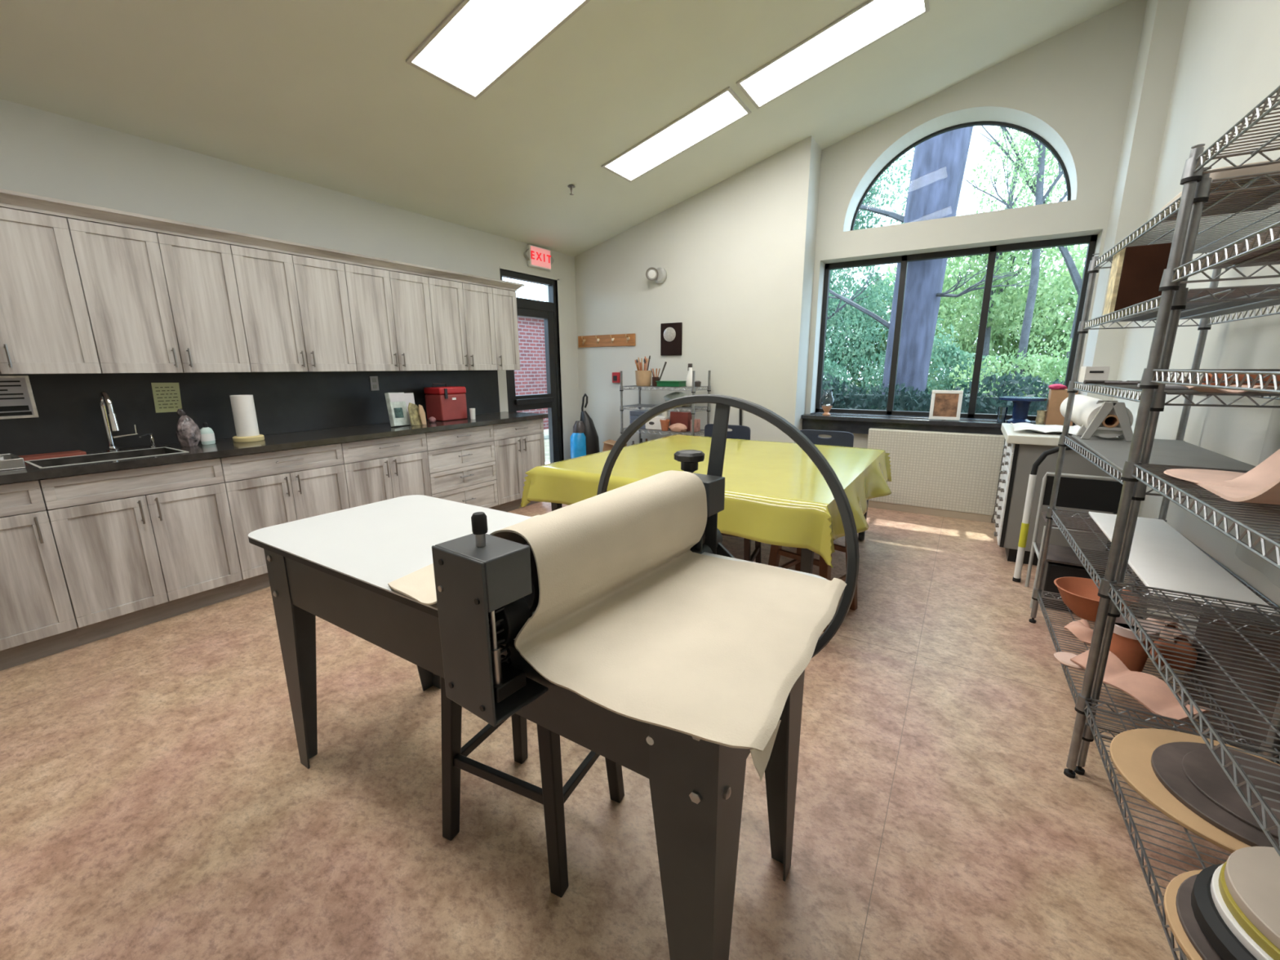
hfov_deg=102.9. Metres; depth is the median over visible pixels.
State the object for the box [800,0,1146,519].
wall
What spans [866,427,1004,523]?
radiator cover
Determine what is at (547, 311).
door
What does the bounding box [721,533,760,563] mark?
bar stool
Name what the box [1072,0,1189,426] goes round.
wall
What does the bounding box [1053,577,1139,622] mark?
terracotta bowl
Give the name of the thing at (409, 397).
booklet
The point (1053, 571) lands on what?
crate
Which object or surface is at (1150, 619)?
shell
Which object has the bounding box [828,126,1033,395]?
tree
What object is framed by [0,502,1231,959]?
floor
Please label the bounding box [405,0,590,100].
ceiling light
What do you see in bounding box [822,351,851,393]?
shrub
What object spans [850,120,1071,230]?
window
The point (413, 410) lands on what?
greeting card
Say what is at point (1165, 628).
shell
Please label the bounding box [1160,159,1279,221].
tray
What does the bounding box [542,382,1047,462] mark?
ground
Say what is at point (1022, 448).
file cabinet
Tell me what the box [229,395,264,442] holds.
paper towel roll
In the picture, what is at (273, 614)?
trim
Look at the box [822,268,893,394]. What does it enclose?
tree
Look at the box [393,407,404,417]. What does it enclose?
picture
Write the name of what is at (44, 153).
wall
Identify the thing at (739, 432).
folding chair
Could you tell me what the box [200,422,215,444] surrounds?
soap bottle
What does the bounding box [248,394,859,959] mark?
press
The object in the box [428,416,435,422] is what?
scrap
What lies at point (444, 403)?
case
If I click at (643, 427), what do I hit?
container
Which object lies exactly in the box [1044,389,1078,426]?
canister
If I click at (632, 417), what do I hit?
container
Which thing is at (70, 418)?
backsplash
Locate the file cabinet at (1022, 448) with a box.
[992,422,1120,565]
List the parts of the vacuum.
canister lid, handle, motor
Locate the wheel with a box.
[998,396,1047,423]
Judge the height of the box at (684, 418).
0.202 m
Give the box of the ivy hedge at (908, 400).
[821,370,1064,415]
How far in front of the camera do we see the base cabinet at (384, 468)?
3.91 m
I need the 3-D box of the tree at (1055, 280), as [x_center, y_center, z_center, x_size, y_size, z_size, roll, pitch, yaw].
[15.190,-4.910,15.823,5.382,6.932,3.366,11,16,41]
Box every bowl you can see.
[819,388,835,405]
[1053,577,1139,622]
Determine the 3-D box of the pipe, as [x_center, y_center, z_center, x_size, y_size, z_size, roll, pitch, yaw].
[2.594,0.226,3.258,0.240,0.936,0.071,7,15,32]
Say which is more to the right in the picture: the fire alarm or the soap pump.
the fire alarm
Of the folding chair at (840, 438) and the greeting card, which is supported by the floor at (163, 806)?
the folding chair at (840, 438)
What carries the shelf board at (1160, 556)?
on the wire shelving at (1204, 304)
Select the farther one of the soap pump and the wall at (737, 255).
the wall at (737, 255)
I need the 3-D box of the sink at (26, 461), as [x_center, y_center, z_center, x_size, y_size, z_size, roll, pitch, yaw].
[-2.919,-0.023,2.837,0.374,0.222,0.574,7,15,32]
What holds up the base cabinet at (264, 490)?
on the floor at (163, 806)
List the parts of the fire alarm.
pull lever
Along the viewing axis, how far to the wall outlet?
4.34 m
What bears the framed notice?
attached to the backsplash
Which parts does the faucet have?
spout, lever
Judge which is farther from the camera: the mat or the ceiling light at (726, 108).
the ceiling light at (726, 108)
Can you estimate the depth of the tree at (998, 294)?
13.03 m
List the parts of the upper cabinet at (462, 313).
door, door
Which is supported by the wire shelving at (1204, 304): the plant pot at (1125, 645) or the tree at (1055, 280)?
the plant pot at (1125, 645)
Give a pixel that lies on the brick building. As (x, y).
(531, 379)
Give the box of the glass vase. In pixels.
[819,388,835,415]
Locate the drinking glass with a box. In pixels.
[996,406,1008,422]
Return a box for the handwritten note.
[151,382,182,413]
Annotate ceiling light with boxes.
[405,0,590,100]
[601,86,751,182]
[736,0,928,109]
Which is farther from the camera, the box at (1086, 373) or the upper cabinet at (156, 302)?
the upper cabinet at (156, 302)
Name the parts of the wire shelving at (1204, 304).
post, wire shelf, post, wire shelf, wire shelf, wire shelf, post, wire shelf, wire shelf, clay strip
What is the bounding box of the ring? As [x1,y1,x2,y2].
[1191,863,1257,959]
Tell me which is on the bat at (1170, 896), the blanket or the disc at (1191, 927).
the disc at (1191, 927)
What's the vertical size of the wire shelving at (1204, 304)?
1.922 m
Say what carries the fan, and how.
on the countertop
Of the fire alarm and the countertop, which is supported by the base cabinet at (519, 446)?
the countertop
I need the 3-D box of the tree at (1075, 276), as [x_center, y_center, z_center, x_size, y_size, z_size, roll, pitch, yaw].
[8.986,-5.357,10.422,4.677,9.306,2.545,6,14,25]
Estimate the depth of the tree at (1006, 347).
17.18 m
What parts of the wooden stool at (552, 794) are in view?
leg, leg, leg, leg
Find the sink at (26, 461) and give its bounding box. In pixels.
[24,446,191,510]
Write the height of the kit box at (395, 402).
0.279 m
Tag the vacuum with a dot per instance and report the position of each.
(584, 441)
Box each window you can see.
[815,234,1097,420]
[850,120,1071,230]
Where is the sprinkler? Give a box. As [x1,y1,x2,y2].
[567,185,575,195]
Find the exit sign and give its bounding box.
[524,244,554,270]
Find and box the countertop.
[0,411,548,484]
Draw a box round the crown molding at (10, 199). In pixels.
[0,188,524,291]
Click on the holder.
(1099, 417)
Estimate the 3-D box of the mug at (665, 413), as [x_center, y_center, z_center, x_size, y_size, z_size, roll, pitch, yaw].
[0.276,-0.739,5.641,0.068,0.070,0.068,7,15,32]
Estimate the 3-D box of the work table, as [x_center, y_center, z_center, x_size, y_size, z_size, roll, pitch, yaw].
[0.630,0.199,3.883,1.870,0.741,1.980,7,15,32]
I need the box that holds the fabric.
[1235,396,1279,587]
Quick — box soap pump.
[138,433,157,447]
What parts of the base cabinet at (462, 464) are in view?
drawer, drawer, drawer, drawer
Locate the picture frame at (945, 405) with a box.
[928,390,963,420]
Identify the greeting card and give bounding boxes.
[408,402,422,426]
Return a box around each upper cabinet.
[0,207,101,373]
[66,217,250,373]
[230,244,356,372]
[343,263,436,371]
[427,277,497,370]
[492,287,519,369]
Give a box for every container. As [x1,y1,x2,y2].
[629,409,646,415]
[629,415,639,419]
[640,424,646,429]
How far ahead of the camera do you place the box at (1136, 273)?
2.08 m
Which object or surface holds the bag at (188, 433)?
on the countertop
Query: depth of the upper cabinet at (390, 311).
4.09 m
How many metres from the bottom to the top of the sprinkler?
0.075 m
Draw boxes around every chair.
[704,423,750,439]
[800,429,853,447]
[1024,471,1136,613]
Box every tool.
[1083,380,1140,383]
[1104,380,1137,384]
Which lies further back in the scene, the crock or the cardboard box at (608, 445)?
the cardboard box at (608, 445)
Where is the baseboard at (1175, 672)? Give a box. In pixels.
[1122,584,1207,735]
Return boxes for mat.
[17,449,86,461]
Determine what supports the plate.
on the wire shelving at (1246, 251)
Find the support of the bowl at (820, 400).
on the glass vase
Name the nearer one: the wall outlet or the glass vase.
the wall outlet
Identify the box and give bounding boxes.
[384,392,409,426]
[602,439,626,451]
[670,410,694,431]
[690,418,700,432]
[1078,366,1110,382]
[1102,242,1172,315]
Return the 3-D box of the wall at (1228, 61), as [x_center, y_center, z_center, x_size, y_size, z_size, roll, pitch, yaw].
[1.778,-0.850,0.717,0.200,4.134,8.600,7,15,32]
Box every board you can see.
[1071,435,1255,480]
[1088,511,1279,616]
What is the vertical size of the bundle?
0.090 m
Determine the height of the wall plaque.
0.355 m
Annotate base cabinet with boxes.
[0,480,79,671]
[39,457,242,645]
[211,443,349,595]
[341,432,431,508]
[425,424,497,509]
[493,418,545,511]
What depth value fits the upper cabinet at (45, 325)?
2.56 m
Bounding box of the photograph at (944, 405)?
[933,393,959,417]
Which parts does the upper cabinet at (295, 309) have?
door, handle, handle, door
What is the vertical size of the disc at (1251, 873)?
0.022 m
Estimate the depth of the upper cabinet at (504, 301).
5.11 m
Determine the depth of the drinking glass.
4.54 m
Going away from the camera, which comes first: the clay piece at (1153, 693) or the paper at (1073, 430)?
the clay piece at (1153, 693)
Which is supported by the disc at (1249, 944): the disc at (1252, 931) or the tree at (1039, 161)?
the disc at (1252, 931)
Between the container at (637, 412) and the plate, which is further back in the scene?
the container at (637, 412)
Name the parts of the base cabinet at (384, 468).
door, drawer, handle, handle, handle, door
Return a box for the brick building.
[514,315,548,430]
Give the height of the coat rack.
0.140 m
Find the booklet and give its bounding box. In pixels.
[404,392,414,424]
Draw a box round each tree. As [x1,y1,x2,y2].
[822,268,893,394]
[825,146,915,364]
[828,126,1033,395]
[852,259,1020,393]
[934,150,1088,396]
[944,245,1086,397]
[962,125,1066,396]
[979,125,1081,383]
[1032,266,1084,378]
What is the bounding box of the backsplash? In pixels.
[0,370,500,455]
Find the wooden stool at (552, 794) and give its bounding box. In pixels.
[440,676,624,897]
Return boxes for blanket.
[387,470,846,781]
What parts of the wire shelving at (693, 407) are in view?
post, post, wire shelf, wire shelf, wire shelf, post, wire coil, post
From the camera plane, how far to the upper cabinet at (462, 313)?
4.67 m
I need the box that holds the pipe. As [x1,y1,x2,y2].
[1012,444,1081,582]
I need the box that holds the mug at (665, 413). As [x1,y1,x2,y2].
[662,411,667,416]
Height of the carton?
0.146 m
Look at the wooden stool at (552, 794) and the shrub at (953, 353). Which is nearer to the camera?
the wooden stool at (552, 794)
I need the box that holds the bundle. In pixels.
[668,422,687,431]
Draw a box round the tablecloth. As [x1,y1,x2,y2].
[518,434,892,567]
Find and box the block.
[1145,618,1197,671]
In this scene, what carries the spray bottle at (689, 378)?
on the wire shelving at (693, 407)
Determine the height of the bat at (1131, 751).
0.012 m
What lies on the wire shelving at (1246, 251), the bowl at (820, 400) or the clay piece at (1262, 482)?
the clay piece at (1262, 482)
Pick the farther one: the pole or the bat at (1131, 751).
the pole
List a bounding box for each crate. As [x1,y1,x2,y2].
[1040,560,1105,613]
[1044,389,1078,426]
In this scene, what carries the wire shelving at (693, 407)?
on the floor at (163, 806)
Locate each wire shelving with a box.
[619,370,711,442]
[1028,167,1279,775]
[1063,84,1279,959]
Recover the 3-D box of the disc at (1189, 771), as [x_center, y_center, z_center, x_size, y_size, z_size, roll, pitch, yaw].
[1.571,0.804,1.281,0.410,0.022,0.410,7,15,32]
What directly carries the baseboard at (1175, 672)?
attached to the wall at (1228, 61)
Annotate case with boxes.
[423,382,467,421]
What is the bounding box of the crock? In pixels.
[635,355,651,386]
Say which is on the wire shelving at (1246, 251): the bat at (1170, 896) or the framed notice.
the bat at (1170, 896)
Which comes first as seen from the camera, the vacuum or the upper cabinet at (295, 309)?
the upper cabinet at (295, 309)
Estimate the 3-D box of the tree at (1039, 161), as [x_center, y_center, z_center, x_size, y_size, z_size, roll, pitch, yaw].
[7.649,-4.919,9.627,3.407,8.803,1.854,11,17,42]
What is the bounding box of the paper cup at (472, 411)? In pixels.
[469,408,475,419]
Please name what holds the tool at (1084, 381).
on the wire shelving at (1204, 304)
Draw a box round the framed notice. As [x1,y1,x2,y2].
[0,375,39,419]
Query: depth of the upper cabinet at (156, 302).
2.92 m
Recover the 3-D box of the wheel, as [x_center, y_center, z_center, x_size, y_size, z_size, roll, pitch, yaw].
[3.344,-0.613,4.484,0.340,0.228,0.340,7,15,32]
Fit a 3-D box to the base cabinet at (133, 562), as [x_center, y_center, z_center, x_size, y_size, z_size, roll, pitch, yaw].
[-2.913,0.341,2.974,0.630,0.893,0.714,7,15,32]
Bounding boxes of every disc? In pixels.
[1053,651,1084,669]
[1151,742,1279,847]
[1175,874,1222,959]
[1210,863,1273,959]
[1218,861,1279,959]
[1224,846,1279,949]
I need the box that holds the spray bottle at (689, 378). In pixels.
[686,363,692,386]
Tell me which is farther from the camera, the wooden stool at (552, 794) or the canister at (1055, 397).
the canister at (1055, 397)
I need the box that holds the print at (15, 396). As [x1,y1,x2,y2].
[0,380,32,416]
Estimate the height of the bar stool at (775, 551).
0.560 m
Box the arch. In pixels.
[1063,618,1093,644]
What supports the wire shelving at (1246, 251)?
on the floor at (163, 806)
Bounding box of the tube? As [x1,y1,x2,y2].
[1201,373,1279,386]
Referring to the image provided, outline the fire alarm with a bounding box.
[612,372,620,382]
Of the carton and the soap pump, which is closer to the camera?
the soap pump
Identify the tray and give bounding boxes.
[0,453,26,471]
[655,380,686,386]
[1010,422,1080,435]
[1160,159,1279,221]
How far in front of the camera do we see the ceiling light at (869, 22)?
3.53 m
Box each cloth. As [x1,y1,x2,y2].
[1048,383,1066,389]
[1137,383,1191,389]
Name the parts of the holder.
frame, frame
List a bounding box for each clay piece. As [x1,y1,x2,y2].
[1070,649,1210,723]
[1193,448,1279,504]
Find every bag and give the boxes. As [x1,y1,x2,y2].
[175,408,200,446]
[663,391,692,407]
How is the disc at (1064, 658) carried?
on the wire shelving at (1204, 304)
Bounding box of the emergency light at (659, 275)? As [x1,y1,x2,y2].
[645,266,666,284]
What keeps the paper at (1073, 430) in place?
on the file cabinet at (1022, 448)
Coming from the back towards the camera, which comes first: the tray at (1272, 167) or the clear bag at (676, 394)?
the clear bag at (676, 394)
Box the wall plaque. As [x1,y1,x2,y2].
[660,322,682,355]
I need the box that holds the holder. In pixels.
[1059,394,1133,441]
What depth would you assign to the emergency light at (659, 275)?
5.68 m
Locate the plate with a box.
[1163,468,1246,488]
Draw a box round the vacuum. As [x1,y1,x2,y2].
[570,393,599,458]
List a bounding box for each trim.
[0,613,274,711]
[499,266,565,460]
[857,517,943,959]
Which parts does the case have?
carry handle, lid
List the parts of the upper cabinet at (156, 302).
door, handle, handle, door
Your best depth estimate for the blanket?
1.05 m
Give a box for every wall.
[0,98,579,459]
[574,135,822,452]
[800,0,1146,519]
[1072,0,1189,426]
[1105,0,1279,644]
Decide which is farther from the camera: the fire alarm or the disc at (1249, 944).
the fire alarm
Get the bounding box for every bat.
[1109,728,1279,853]
[1163,869,1202,959]
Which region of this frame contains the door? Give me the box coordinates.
[499,269,562,463]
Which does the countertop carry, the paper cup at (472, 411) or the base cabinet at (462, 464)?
the paper cup at (472, 411)
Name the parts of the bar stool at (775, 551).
leg, leg, leg, leg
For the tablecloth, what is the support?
on the work table
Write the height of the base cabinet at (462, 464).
0.898 m
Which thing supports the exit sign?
attached to the wall at (44, 153)
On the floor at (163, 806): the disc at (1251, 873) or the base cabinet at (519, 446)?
the base cabinet at (519, 446)
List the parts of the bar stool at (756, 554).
leg, leg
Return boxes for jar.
[650,361,666,386]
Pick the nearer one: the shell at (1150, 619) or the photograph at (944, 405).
the shell at (1150, 619)
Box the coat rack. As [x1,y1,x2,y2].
[577,333,635,347]
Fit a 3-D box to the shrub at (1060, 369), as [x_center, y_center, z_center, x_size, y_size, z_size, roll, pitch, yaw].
[7.736,-1.591,9.441,3.538,2.394,1.858,9,16,38]
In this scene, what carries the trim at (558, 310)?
attached to the wall at (44, 153)
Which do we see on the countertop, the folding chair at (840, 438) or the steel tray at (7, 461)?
the steel tray at (7, 461)
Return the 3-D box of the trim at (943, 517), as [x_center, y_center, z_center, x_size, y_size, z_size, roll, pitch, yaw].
[0.723,1.093,1.533,0.002,0.002,8.100,7,15,32]
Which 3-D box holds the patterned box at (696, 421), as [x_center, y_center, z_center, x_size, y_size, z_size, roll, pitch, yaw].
[0.594,-0.585,5.480,0.060,0.132,0.120,7,15,32]
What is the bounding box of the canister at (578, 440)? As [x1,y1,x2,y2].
[570,432,586,458]
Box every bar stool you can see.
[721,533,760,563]
[768,537,857,631]
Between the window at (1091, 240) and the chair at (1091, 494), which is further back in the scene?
the window at (1091, 240)
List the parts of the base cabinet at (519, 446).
door, drawer, door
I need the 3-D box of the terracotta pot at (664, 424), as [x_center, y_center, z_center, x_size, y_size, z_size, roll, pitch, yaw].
[0.273,-0.601,5.588,0.110,0.120,0.110,7,15,32]
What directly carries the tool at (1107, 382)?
on the wire shelving at (1204, 304)
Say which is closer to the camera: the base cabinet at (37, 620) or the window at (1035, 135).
the base cabinet at (37, 620)
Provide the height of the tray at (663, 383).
0.058 m
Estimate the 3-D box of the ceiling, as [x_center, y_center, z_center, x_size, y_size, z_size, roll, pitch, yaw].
[-0.575,-2.523,1.755,5.630,1.586,8.800,7,15,32]
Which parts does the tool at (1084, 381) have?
tool handle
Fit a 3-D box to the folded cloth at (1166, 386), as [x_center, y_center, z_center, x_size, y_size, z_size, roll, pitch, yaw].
[1.904,-0.317,1.736,0.280,0.014,0.220,7,15,32]
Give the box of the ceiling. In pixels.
[0,0,1127,256]
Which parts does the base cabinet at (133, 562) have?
door, handle, handle, door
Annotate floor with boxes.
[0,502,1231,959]
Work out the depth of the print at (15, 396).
2.72 m
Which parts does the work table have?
leg, leg, leg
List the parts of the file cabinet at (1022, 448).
drawer, drawer, drawer, drawer, drawer, drawer, drawer, drawer, drawer, drawer, drawer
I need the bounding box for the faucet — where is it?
[98,391,137,452]
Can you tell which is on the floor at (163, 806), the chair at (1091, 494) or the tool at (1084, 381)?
the chair at (1091, 494)
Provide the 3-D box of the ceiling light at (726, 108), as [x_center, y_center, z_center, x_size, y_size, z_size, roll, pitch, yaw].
[0.281,-2.830,4.252,1.169,0.310,0.449,7,15,32]
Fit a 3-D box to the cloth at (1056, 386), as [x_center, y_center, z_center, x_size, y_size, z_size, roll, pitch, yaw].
[3.502,-0.783,4.281,0.129,0.045,0.130,7,15,32]
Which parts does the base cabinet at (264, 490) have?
door, drawer, handle, handle, handle, door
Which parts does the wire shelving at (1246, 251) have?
post, wire shelf, wire shelf, wire shelf, wire shelf, wire shelf, wire shelf, post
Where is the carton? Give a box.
[644,415,670,430]
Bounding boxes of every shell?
[1146,616,1183,629]
[1159,627,1193,642]
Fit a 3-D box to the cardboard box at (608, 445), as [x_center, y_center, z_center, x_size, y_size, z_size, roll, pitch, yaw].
[-0.350,-0.220,6.266,0.326,0.522,0.260,3,13,15]
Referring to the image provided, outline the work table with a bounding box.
[551,499,868,573]
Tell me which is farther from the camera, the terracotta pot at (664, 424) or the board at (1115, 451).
the terracotta pot at (664, 424)
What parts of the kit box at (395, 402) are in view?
panel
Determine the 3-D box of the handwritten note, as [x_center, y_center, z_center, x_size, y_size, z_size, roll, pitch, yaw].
[-2.997,-0.524,3.237,0.003,0.186,0.140,7,15,32]
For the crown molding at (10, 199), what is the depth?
3.07 m
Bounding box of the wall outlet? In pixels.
[369,376,379,391]
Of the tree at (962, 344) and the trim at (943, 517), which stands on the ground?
the tree at (962, 344)
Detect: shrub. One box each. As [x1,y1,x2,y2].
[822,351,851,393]
[848,316,1008,394]
[948,337,1071,397]
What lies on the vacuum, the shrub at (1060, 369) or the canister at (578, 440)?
the canister at (578, 440)
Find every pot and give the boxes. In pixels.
[659,418,670,431]
[1035,410,1047,424]
[1109,613,1160,671]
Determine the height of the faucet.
0.347 m
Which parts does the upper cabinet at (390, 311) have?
door, handle, handle, door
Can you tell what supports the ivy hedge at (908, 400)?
on the ground

